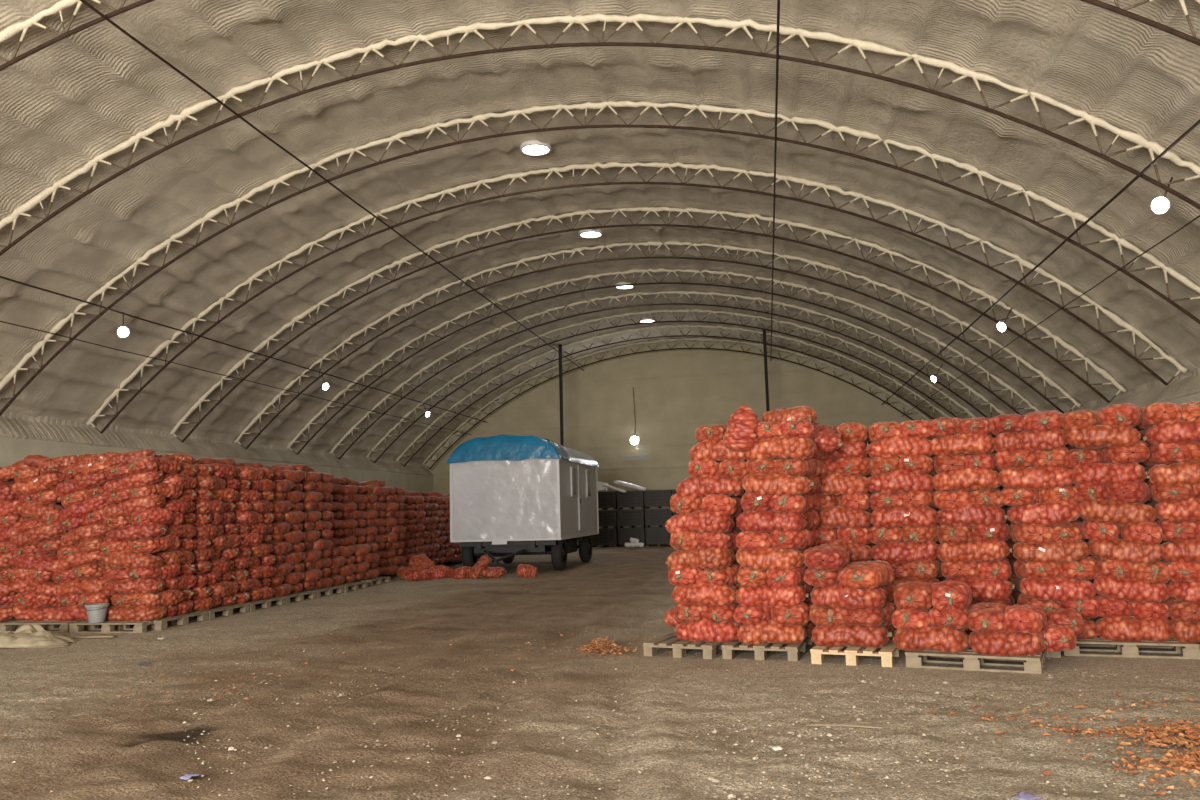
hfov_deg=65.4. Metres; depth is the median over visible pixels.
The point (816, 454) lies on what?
sack
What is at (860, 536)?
sack
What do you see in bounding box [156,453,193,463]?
sack
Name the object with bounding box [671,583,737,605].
sack
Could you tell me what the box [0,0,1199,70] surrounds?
roof truss
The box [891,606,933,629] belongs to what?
sack
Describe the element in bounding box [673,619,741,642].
sack
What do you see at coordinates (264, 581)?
sack
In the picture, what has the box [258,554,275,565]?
sack
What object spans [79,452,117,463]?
sack
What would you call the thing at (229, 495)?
sack
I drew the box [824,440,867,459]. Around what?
sack
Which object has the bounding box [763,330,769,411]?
steel post
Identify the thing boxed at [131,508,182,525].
sack
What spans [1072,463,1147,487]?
sack
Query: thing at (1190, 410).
sack
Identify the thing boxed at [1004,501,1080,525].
sack
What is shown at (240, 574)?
sack
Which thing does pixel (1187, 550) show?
sack
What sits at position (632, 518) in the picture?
crate
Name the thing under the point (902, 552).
sack
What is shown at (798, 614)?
sack
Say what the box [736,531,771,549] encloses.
sack
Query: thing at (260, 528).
sack
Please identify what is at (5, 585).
sack
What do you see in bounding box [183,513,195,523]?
sack
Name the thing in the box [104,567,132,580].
sack
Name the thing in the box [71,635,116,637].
board
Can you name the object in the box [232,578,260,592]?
sack
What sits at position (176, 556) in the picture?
sack
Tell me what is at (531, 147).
ceiling lamp
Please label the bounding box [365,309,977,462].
roof truss
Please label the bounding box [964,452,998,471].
sack
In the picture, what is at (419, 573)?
sack
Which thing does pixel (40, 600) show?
sack
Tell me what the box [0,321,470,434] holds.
rod
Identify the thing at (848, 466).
sack
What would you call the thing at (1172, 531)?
sack
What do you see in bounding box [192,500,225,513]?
sack
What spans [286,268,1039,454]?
roof truss
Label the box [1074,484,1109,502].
sack
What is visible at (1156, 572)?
sack
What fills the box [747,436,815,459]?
sack
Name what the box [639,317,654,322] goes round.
ceiling lamp
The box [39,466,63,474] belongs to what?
sack
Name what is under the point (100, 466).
sack
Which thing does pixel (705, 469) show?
sack
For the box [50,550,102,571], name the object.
sack
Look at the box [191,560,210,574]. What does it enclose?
sack
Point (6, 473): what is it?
sack
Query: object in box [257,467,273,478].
sack
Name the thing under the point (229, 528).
sack
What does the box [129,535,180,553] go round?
sack
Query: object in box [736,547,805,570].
sack
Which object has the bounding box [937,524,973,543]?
sack
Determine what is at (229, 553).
sack
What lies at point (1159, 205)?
floodlight
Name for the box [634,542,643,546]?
plastic bag
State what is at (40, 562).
sack
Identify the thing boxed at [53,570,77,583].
sack
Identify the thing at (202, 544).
sack
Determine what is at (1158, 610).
sack
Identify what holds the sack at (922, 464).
on the sack at (900, 480)
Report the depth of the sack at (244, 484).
16.63 m
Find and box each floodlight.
[117,312,128,337]
[321,373,328,390]
[423,404,429,416]
[622,387,647,459]
[931,364,942,382]
[997,307,1012,331]
[1151,177,1172,213]
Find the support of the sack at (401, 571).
on the floor
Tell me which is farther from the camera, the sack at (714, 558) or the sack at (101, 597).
the sack at (101, 597)
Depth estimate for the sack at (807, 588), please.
10.32 m
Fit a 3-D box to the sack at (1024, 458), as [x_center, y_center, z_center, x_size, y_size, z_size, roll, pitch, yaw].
[4.625,0.685,10.403,0.445,0.274,0.879,-4,-7,17]
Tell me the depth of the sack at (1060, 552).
9.87 m
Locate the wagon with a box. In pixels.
[447,434,598,569]
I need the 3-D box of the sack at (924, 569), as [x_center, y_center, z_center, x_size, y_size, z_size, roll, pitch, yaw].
[3.735,1.938,10.810,0.459,0.292,0.844,-6,-8,35]
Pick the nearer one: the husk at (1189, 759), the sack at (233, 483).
the husk at (1189, 759)
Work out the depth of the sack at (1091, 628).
9.70 m
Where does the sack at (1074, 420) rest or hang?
on the sack at (1098, 436)
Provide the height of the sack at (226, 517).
0.283 m
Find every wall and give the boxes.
[0,435,432,491]
[425,340,925,544]
[1139,393,1199,408]
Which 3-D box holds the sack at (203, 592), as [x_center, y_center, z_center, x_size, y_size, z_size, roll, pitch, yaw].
[-6.827,3.174,15.389,0.848,0.286,0.494,-3,-7,13]
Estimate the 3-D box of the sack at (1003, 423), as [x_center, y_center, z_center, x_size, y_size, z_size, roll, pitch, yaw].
[4.618,0.303,10.471,0.442,0.271,0.850,-5,-8,27]
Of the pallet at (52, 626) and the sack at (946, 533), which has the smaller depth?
the sack at (946, 533)
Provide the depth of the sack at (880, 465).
10.69 m
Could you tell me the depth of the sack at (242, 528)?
16.58 m
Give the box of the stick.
[806,724,881,728]
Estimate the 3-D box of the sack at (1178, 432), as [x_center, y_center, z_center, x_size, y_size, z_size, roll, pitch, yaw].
[6.012,0.340,9.605,0.752,0.263,0.527,-5,-7,24]
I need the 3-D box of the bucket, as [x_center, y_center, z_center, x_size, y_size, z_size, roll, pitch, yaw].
[-7.505,3.181,13.927,0.332,0.270,0.335,-3,-7,10]
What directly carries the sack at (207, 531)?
on the sack at (202, 544)
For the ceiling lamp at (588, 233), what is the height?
0.145 m
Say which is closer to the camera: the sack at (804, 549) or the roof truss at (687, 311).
the sack at (804, 549)
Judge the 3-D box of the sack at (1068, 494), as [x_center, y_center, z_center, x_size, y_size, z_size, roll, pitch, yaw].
[5.011,1.045,10.255,0.456,0.283,0.873,-5,-8,26]
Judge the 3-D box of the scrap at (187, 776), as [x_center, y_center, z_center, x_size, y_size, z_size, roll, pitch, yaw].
[-2.564,2.357,5.866,0.093,0.018,0.142,-5,-8,28]
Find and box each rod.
[0,276,487,422]
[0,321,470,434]
[80,0,583,370]
[770,0,779,360]
[881,119,1199,404]
[901,215,1199,416]
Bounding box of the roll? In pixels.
[614,481,646,490]
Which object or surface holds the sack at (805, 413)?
on the sack at (794, 428)
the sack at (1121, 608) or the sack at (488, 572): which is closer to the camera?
the sack at (1121, 608)
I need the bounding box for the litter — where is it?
[2,559,1193,791]
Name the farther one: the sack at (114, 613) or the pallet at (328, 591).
the pallet at (328, 591)
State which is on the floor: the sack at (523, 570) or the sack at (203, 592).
the sack at (523, 570)
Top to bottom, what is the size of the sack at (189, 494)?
0.280 m
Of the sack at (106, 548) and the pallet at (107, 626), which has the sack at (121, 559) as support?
the sack at (106, 548)
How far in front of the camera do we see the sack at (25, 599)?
14.47 m
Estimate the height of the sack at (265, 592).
0.288 m
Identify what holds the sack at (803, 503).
on the sack at (767, 521)
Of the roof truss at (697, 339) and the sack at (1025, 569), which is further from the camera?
the roof truss at (697, 339)
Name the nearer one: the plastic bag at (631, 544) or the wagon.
the wagon
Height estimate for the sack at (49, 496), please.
0.306 m
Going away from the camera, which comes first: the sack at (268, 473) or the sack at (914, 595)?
the sack at (914, 595)
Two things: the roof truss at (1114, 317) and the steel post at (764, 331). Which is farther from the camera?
the steel post at (764, 331)
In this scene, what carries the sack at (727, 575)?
on the sack at (722, 595)
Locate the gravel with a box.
[176,667,1199,799]
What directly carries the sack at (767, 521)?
on the sack at (745, 540)
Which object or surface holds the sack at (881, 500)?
on the sack at (897, 517)
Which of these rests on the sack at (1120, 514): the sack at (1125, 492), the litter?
the sack at (1125, 492)
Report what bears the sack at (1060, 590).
on the sack at (1047, 605)
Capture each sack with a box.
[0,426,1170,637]
[0,466,19,480]
[0,480,20,500]
[0,499,18,504]
[0,500,19,516]
[0,514,34,527]
[0,526,16,541]
[0,541,13,553]
[0,553,11,568]
[0,567,15,579]
[0,579,17,596]
[0,593,17,604]
[0,605,14,621]
[8,568,32,581]
[9,553,57,571]
[10,522,68,547]
[10,544,39,558]
[11,579,59,596]
[12,473,67,495]
[13,467,41,481]
[13,605,66,620]
[14,501,64,519]
[14,518,40,533]
[14,592,36,606]
[18,493,60,503]
[27,570,53,581]
[33,594,61,605]
[37,489,61,503]
[38,538,63,554]
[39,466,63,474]
[40,455,79,473]
[40,516,60,524]
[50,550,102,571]
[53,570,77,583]
[53,604,111,620]
[56,473,111,496]
[56,577,108,596]
[57,544,85,558]
[58,517,85,530]
[58,595,80,606]
[59,495,109,520]
[61,490,87,507]
[61,523,109,546]
[62,463,92,480]
[72,563,116,578]
[78,537,104,553]
[78,592,111,607]
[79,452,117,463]
[82,460,111,475]
[85,508,105,524]
[86,485,107,499]
[100,541,131,554]
[101,550,162,567]
[103,495,165,518]
[103,515,131,530]
[103,578,165,595]
[104,470,163,494]
[104,522,167,542]
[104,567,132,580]
[105,464,128,479]
[106,605,166,620]
[107,449,155,465]
[107,489,129,504]
[111,594,132,606]
[126,563,180,579]
[127,456,179,474]
[129,482,182,499]
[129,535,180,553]
[129,590,182,606]
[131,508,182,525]
[150,549,194,563]
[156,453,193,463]
[158,473,197,490]
[162,499,194,513]
[163,523,195,538]
[163,600,192,617]
[164,575,196,589]
[172,488,196,500]
[176,462,197,475]
[177,538,196,550]
[178,564,195,575]
[179,589,193,600]
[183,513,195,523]
[188,586,211,598]
[190,596,220,611]
[191,488,212,501]
[191,538,210,550]
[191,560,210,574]
[191,571,220,587]
[192,464,212,476]
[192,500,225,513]
[192,513,211,525]
[192,524,223,538]
[192,547,220,562]
[194,475,225,491]
[206,463,237,478]
[206,581,238,597]
[207,559,233,573]
[208,511,234,524]
[210,534,240,549]
[211,488,238,502]
[218,547,239,559]
[219,594,235,605]
[220,570,235,580]
[222,523,238,534]
[224,478,239,489]
[224,502,236,511]
[231,511,262,524]
[231,555,259,569]
[231,569,248,580]
[232,522,249,534]
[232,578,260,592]
[233,501,251,511]
[234,591,249,603]
[235,466,263,481]
[235,479,251,490]
[235,490,260,502]
[236,533,262,546]
[236,546,251,557]
[245,564,275,578]
[246,586,274,600]
[247,500,273,513]
[249,478,274,491]
[249,523,272,534]
[249,543,273,556]
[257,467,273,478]
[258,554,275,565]
[258,578,270,586]
[259,491,273,500]
[260,512,274,522]
[262,534,271,543]
[397,567,411,578]
[405,567,430,580]
[409,554,435,568]
[429,565,452,579]
[452,566,471,578]
[469,553,489,578]
[481,567,506,578]
[516,564,537,577]
[664,607,681,627]
[665,510,734,533]
[666,547,735,568]
[668,566,702,585]
[670,493,715,513]
[670,531,707,549]
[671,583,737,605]
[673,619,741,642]
[674,603,705,622]
[676,475,743,497]
[688,460,720,477]
[689,440,749,461]
[695,424,727,441]
[696,530,739,550]
[698,564,739,585]
[701,494,742,516]
[702,602,738,622]
[718,459,747,479]
[723,404,758,451]
[733,605,771,624]
[736,510,806,532]
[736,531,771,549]
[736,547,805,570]
[736,584,808,607]
[737,566,767,586]
[737,620,806,645]
[740,492,771,512]
[742,473,813,495]
[745,458,779,474]
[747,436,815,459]
[757,421,781,439]
[762,406,816,423]
[766,563,807,587]
[770,528,813,548]
[770,601,809,625]
[771,493,813,512]
[774,457,821,476]
[779,420,819,439]
[799,545,816,551]
[802,584,814,602]
[803,544,849,570]
[804,563,851,586]
[805,620,816,636]
[807,476,819,492]
[808,509,818,528]
[809,529,819,544]
[809,604,844,626]
[811,582,886,608]
[811,624,892,647]
[812,494,821,509]
[813,422,842,451]
[813,444,825,459]
[815,494,838,510]
[815,527,837,544]
[817,460,826,477]
[817,506,871,528]
[817,539,872,561]
[818,472,868,494]
[822,459,836,473]
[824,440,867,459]
[835,422,868,443]
[836,457,870,475]
[837,524,872,544]
[838,491,871,511]
[839,562,894,588]
[839,601,896,626]
[867,435,932,457]
[867,469,933,492]
[868,421,901,442]
[869,526,903,543]
[870,456,899,475]
[870,492,904,509]
[870,507,939,527]
[871,541,938,563]
[874,560,908,578]
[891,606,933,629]
[893,626,969,652]
[894,581,931,610]
[899,420,932,439]
[899,455,936,475]
[899,489,936,508]
[901,524,938,542]
[907,557,943,579]
[928,417,960,438]
[928,606,969,629]
[931,434,994,455]
[931,581,971,609]
[933,454,967,472]
[933,468,1000,490]
[934,489,970,509]
[937,503,1005,525]
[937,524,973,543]
[938,539,1012,562]
[940,561,979,577]
[944,577,1014,601]
[956,417,994,437]
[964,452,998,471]
[968,602,1006,632]
[969,630,1048,655]
[970,487,1003,507]
[972,523,1010,542]
[976,558,1011,580]
[989,414,1024,435]
[994,429,1067,451]
[995,449,1034,471]
[996,467,1073,490]
[1000,487,1039,506]
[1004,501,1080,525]
[1004,604,1046,633]
[1010,522,1052,544]
[1013,540,1090,563]
[1014,559,1059,578]
[1017,594,1060,611]
[1020,577,1096,602]
[1023,410,1062,431]
[1033,447,1069,467]
[1039,485,1077,502]
[1041,621,1076,651]
[1045,608,1085,638]
[1051,520,1084,542]
[1058,556,1098,580]
[1059,596,1097,619]
[1061,409,1100,431]
[1065,425,1140,448]
[1066,448,1105,469]
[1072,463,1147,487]
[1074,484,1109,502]
[1079,500,1156,526]
[1079,619,1097,638]
[1081,520,1119,540]
[1088,538,1164,562]
[1089,555,1132,578]
[1093,576,1169,603]
[1095,594,1132,618]
[1096,616,1171,641]
[1097,403,1141,426]
[1101,440,1149,464]
[1108,480,1150,503]
[1119,521,1162,543]
[1132,560,1170,583]
[1132,601,1169,619]
[1137,402,1181,429]
[1142,420,1199,445]
[1142,442,1191,466]
[1146,460,1199,484]
[1147,481,1194,502]
[1154,519,1198,541]
[1155,498,1199,521]
[1161,538,1199,562]
[1163,559,1199,581]
[1165,580,1199,602]
[1165,597,1199,621]
[1170,619,1199,642]
[1179,401,1199,422]
[1189,442,1199,460]
[1193,484,1199,498]
[1196,522,1199,537]
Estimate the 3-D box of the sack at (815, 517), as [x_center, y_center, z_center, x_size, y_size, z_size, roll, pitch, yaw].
[2.279,1.376,10.763,0.459,0.287,0.844,-7,-9,38]
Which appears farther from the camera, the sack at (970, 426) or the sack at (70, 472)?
the sack at (70, 472)
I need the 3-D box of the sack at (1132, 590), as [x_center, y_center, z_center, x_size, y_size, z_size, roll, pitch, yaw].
[5.538,1.965,9.708,0.728,0.312,0.485,-4,-7,23]
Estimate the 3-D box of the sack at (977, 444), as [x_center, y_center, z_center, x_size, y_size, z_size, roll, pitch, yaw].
[4.093,0.507,10.620,0.766,0.285,0.497,-3,-6,24]
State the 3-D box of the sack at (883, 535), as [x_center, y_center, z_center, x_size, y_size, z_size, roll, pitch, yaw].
[3.390,1.584,10.980,0.442,0.286,0.852,-5,-8,28]
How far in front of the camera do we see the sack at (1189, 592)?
9.36 m
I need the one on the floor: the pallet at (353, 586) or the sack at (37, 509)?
the pallet at (353, 586)
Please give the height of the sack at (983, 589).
0.303 m
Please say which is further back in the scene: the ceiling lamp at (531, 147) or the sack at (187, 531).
the ceiling lamp at (531, 147)
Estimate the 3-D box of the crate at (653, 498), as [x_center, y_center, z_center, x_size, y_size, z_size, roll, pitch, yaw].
[2.602,4.382,41.237,1.178,0.800,1.028,-3,-7,9]
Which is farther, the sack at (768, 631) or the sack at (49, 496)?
the sack at (49, 496)
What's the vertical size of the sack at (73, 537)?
0.390 m
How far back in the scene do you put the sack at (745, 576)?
10.07 m
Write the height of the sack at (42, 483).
0.356 m
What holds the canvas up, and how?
on the floor
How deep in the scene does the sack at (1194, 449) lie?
9.44 m
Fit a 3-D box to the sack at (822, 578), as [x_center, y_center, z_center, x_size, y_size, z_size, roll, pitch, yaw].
[2.486,1.874,10.053,0.470,0.288,0.871,-7,-9,39]
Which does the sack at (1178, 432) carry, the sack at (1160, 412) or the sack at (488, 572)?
the sack at (1160, 412)
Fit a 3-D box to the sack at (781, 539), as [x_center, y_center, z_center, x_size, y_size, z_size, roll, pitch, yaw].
[2.126,1.531,10.340,0.459,0.277,0.854,-5,-7,24]
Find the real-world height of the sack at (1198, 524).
0.284 m
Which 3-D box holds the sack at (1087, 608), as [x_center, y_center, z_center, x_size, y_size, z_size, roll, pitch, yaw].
[5.149,2.210,10.085,0.460,0.276,0.842,-4,-9,23]
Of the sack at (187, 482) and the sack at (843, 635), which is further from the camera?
the sack at (187, 482)
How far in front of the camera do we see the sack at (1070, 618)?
9.21 m
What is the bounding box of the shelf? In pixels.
[622,455,647,459]
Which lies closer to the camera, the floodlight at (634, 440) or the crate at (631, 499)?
the crate at (631, 499)
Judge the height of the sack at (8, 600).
0.288 m
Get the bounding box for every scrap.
[180,773,203,779]
[771,746,781,750]
[1012,790,1042,799]
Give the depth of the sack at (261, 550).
17.00 m
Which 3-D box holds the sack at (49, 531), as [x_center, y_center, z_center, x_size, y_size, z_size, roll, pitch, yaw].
[-8.750,2.140,14.696,0.929,0.412,0.519,-3,-7,12]
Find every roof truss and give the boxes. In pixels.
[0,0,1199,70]
[0,13,1199,255]
[0,101,1199,415]
[86,162,1187,433]
[169,207,1126,441]
[234,241,1080,449]
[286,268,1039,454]
[329,291,1004,459]
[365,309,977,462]
[395,324,949,466]
[422,338,930,468]
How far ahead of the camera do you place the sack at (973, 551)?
10.28 m
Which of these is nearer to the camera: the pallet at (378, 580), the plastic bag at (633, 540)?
the pallet at (378, 580)
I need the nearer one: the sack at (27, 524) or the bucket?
the bucket
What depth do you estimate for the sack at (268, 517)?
17.35 m
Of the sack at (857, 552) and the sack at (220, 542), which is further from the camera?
the sack at (220, 542)
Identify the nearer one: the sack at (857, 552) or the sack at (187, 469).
the sack at (857, 552)
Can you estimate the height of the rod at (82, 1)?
0.054 m
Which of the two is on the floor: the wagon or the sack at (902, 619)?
the wagon
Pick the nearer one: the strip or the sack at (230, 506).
the sack at (230, 506)
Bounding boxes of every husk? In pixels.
[1,594,552,746]
[925,693,1199,794]
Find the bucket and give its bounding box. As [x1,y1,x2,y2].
[85,603,109,622]
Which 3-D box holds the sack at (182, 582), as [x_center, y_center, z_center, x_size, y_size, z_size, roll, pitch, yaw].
[-6.777,2.906,14.813,0.495,0.280,0.855,-3,-7,15]
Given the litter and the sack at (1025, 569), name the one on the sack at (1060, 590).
the sack at (1025, 569)
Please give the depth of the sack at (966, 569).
10.29 m
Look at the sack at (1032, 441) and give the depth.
10.04 m
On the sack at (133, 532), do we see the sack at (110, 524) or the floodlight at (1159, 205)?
the sack at (110, 524)
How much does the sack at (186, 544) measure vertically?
0.291 m
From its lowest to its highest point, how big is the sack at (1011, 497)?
0.281 m
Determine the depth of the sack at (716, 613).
10.18 m
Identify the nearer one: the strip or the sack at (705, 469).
the sack at (705, 469)
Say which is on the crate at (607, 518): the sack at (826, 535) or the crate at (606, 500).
the crate at (606, 500)
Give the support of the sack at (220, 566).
on the sack at (208, 578)
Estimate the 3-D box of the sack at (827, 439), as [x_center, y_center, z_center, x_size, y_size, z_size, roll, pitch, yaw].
[2.449,0.395,10.701,0.423,0.423,0.648,3,-8,-36]
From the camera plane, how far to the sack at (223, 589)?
15.78 m
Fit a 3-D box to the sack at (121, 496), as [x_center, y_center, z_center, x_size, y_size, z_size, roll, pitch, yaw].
[-7.369,1.518,14.661,0.553,0.310,0.854,-2,-7,5]
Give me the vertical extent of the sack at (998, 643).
0.278 m
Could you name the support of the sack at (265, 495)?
on the sack at (261, 506)
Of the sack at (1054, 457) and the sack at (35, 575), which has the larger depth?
the sack at (35, 575)
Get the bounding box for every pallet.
[0,620,101,632]
[69,617,175,632]
[115,612,208,630]
[189,604,249,620]
[214,597,285,612]
[255,591,316,604]
[291,586,343,598]
[330,582,367,592]
[354,577,389,586]
[643,632,724,658]
[722,635,813,660]
[810,638,904,666]
[905,647,1044,673]
[1045,651,1060,657]
[1063,636,1199,658]
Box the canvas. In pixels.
[0,624,86,647]
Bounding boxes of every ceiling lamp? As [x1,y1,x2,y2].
[520,140,550,155]
[579,229,602,237]
[615,282,634,288]
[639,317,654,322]
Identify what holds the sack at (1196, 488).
on the sack at (1189, 510)
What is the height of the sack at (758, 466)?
0.294 m
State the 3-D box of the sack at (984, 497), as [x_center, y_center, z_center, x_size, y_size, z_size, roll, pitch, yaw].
[4.374,1.121,10.619,0.426,0.307,0.886,-4,-6,21]
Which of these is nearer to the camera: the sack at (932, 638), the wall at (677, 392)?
the sack at (932, 638)
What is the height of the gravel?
0.027 m
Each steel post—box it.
[558,344,563,445]
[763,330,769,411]
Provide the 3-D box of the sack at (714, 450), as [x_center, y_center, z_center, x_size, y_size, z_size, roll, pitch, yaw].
[1.380,0.589,10.606,0.756,0.280,0.498,-4,-7,19]
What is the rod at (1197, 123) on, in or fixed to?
attached to the roof truss at (684, 325)
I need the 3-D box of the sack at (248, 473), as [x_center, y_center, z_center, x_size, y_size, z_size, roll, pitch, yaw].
[-6.449,1.352,17.004,0.484,0.282,0.862,-3,-7,12]
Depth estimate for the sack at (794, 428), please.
10.10 m
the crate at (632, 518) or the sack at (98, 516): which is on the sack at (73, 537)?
the sack at (98, 516)
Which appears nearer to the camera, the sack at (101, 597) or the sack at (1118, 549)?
the sack at (1118, 549)
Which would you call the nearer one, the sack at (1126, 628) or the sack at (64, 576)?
the sack at (1126, 628)
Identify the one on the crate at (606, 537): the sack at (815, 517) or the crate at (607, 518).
the crate at (607, 518)
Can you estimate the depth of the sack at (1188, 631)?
9.28 m
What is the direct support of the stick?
on the floor
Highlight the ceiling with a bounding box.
[0,0,1199,463]
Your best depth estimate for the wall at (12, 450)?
24.04 m
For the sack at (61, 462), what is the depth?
14.61 m
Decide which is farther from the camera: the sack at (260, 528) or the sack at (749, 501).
the sack at (260, 528)
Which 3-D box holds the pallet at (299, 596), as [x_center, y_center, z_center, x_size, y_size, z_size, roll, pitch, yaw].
[-6.172,3.860,18.186,0.802,0.145,1.211,-3,-7,10]
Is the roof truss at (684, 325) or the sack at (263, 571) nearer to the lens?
the sack at (263, 571)
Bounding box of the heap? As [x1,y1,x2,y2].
[496,630,670,663]
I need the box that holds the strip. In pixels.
[603,484,625,492]
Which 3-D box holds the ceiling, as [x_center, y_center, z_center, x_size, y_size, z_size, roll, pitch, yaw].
[-0.998,-3.024,18.028,24.686,5.498,52.255,-3,-7,10]
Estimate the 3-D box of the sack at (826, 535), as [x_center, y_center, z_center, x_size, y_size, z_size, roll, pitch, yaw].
[2.730,1.619,11.255,0.455,0.270,0.881,-6,-8,33]
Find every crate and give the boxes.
[592,528,617,547]
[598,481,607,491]
[598,491,616,509]
[598,510,617,528]
[617,490,644,508]
[617,509,645,527]
[618,527,646,546]
[644,490,671,508]
[645,508,672,526]
[645,527,670,545]
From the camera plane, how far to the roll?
41.14 m
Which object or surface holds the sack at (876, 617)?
on the sack at (843, 635)
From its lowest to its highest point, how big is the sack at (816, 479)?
0.276 m
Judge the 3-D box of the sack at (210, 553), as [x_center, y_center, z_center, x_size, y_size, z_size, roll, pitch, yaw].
[-6.679,2.585,15.658,0.490,0.269,0.862,-2,-7,5]
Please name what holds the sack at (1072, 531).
on the sack at (1060, 552)
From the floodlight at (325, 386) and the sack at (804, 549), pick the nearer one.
the sack at (804, 549)
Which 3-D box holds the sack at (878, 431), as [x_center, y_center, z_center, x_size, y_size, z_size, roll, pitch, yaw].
[3.387,0.395,11.091,0.455,0.300,0.872,-4,-7,18]
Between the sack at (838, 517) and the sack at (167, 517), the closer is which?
the sack at (838, 517)
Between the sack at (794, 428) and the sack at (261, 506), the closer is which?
the sack at (794, 428)
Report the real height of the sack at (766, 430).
0.281 m
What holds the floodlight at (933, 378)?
attached to the ceiling
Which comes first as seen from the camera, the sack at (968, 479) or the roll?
the sack at (968, 479)
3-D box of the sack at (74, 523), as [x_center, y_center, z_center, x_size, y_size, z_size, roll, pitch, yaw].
[-8.107,1.950,14.776,0.558,0.353,0.876,-2,-7,8]
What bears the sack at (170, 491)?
on the sack at (133, 505)
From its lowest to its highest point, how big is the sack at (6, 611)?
0.289 m
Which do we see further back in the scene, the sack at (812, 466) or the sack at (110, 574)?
the sack at (110, 574)
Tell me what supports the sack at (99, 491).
on the sack at (79, 509)
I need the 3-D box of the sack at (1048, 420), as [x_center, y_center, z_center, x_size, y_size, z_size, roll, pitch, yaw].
[4.891,0.251,10.305,0.450,0.279,0.880,-6,-8,31]
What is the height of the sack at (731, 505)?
0.275 m
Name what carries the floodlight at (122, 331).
attached to the ceiling
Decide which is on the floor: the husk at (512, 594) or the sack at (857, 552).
the husk at (512, 594)
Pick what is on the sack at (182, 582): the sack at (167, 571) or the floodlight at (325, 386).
the sack at (167, 571)
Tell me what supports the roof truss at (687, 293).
attached to the ceiling
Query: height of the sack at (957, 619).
0.292 m
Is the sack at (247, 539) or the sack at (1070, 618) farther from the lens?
the sack at (247, 539)
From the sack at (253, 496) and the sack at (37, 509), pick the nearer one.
the sack at (37, 509)
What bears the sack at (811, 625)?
on the pallet at (730, 650)
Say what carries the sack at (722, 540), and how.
on the sack at (714, 558)
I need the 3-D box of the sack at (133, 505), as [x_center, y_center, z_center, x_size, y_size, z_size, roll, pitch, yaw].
[-7.152,1.663,14.419,0.911,0.396,0.530,-3,-7,9]
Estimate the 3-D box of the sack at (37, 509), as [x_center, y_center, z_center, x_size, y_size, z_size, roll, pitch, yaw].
[-8.821,1.755,14.762,0.933,0.360,0.493,-4,-7,18]
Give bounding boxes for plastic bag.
[624,542,634,546]
[630,537,638,542]
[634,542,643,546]
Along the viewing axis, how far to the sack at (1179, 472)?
9.46 m
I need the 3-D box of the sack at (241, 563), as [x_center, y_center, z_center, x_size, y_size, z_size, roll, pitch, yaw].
[-6.434,2.921,16.809,0.498,0.290,0.863,-4,-7,21]
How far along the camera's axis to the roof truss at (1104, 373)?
23.98 m
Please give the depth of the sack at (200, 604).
15.33 m
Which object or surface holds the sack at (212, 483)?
on the sack at (229, 495)
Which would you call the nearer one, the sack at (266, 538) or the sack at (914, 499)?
the sack at (914, 499)
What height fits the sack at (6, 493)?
0.418 m
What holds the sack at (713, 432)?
on the sack at (714, 450)
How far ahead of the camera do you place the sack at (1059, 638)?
8.82 m
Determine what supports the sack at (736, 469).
on the sack at (695, 487)
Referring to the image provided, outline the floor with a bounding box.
[0,544,1199,799]
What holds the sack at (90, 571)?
on the sack at (79, 586)
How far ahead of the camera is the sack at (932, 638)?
9.09 m
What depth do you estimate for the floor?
7.60 m
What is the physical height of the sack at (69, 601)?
0.301 m
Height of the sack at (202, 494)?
0.281 m
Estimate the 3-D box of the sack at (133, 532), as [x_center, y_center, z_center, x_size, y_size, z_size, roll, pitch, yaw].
[-7.089,2.044,14.297,0.971,0.365,0.483,-2,-7,7]
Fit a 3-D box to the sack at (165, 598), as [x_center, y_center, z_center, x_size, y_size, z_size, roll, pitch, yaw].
[-6.829,3.064,14.383,0.563,0.271,0.880,-2,-7,5]
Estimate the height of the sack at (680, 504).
0.290 m
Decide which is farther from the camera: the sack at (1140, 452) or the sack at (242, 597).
the sack at (242, 597)
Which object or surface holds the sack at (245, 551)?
on the sack at (241, 563)
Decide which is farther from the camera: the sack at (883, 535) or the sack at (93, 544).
the sack at (93, 544)
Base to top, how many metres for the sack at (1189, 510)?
0.285 m
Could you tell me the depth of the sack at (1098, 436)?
9.72 m
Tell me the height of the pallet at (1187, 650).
0.145 m
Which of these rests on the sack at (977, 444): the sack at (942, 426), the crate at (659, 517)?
the sack at (942, 426)
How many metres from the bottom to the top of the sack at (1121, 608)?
0.284 m
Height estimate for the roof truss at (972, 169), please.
5.649 m
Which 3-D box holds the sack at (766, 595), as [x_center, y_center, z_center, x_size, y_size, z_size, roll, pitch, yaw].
[1.890,2.115,10.186,0.772,0.294,0.502,-4,-7,21]
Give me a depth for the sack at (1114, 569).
9.61 m
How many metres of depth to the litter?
7.89 m
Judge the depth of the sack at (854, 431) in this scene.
10.88 m
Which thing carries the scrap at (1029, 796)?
on the floor
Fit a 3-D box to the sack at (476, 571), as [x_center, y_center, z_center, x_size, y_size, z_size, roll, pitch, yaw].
[-3.022,4.198,23.484,0.532,0.695,0.433,-1,-7,-7]
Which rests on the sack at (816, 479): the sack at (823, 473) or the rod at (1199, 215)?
the sack at (823, 473)

